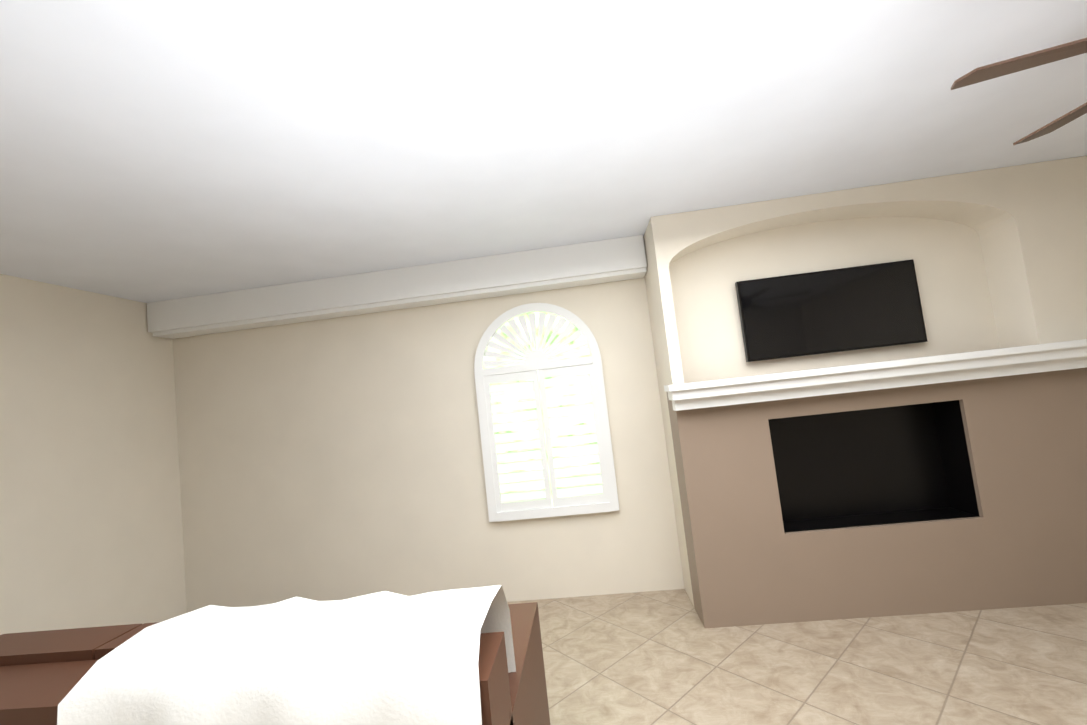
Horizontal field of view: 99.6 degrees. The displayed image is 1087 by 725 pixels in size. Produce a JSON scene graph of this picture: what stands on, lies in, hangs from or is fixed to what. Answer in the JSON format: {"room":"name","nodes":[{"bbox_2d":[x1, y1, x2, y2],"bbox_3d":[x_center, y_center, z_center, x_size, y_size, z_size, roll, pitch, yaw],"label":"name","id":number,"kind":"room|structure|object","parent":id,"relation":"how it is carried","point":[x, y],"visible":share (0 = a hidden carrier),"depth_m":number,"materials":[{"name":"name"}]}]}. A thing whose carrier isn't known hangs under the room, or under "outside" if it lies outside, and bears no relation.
{"room":"living room","nodes":[
{"label":"living room","id":0,"kind":"room"},
{"bbox_2d":[0,274,684,634],"bbox_3d":[0.636,-0.142,-2.083,9.100,3.050,11.950,-7,-4,5],"label":"wall","id":1,"kind":"structure","parent":0,"point":[146,476],"depth_m":3.77,"materials":[{"name":"paint"}]},
{"bbox_2d":[147,235,646,338],"bbox_3d":[-1.265,-0.596,3.806,4.150,0.279,0.237,-7,-4,5],"label":"soffit","id":2,"kind":"structure","parent":1,"relation":"attached to","point":[579,264],"depth_m":3.70,"materials":[{"name":"white paint"}]},
{"bbox_2d":[474,303,618,521],"bbox_3d":[-0.013,0.368,3.721,1.040,1.720,0.059,-7,-4,5],"label":"window","id":3,"kind":"structure","parent":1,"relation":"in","point":[543,420],"depth_m":3.71,"materials":[{"name":"white"}]},
{"bbox_2d":[0,0,1086,302],"bbox_3d":[-0.160,-1.431,-1.954,7.496,0.298,11.596,-7,-4,5],"label":"ceiling","id":4,"kind":"structure","parent":0,"point":[156,150],"depth_m":1.92,"materials":[{"name":"paint"}]},
{"bbox_2d":[951,38,1086,144],"bbox_3d":[1.907,-1.076,1.204,1.377,0.400,1.342,-7,-4,5],"label":"ceiling fan","id":5,"kind":"object","parent":4,"relation":"hanging from","point":[1026,61],"visible":1,"depth_m":1.35,"materials":[{"name":"brown wood"}]},
{"bbox_2d":[507,589,1086,724],"bbox_3d":[0.809,1.419,-2.197,9.100,0.100,11.950,-7,-4,5],"label":"floor","id":6,"kind":"structure","parent":0,"point":[663,657],"depth_m":2.47,"materials":[{"name":"tile"}]},
{"bbox_2d":[0,585,549,724],"bbox_3d":[-1.148,1.351,1.689,2.200,1.027,1.047,-7,-4,5],"label":"bed","id":7,"kind":"object","parent":6,"relation":"on","point":[469,656],"visible":1,"depth_m":1.27,"materials":[{"name":"white fabric"}]},
{"bbox_2d":[643,156,1086,627],"bbox_3d":[2.566,0.184,3.229,3.328,2.748,0.598,-7,-4,5],"label":"fireplace","id":8,"kind":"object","parent":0,"point":[963,495],"depth_m":3.01,"materials":[{"name":"paint"}]},
{"bbox_2d":[735,259,927,361],"bbox_3d":[2.016,-0.359,3.257,1.200,0.580,0.071,-7,-4,5],"label":"tv","id":9,"kind":"object","parent":8,"relation":"attached to","point":[843,309],"visible":0.98,"depth_m":3.22,"materials":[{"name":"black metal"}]},
{"bbox_2d":[664,339,1086,410],"bbox_3d":[2.487,0.038,2.849,3.388,0.170,0.189,-7,-4,5],"label":"mantel shelf","id":10,"kind":"object","parent":8,"relation":"attached to","point":[1038,358],"visible":1,"depth_m":2.83,"materials":[{"name":"white"}]}
]}

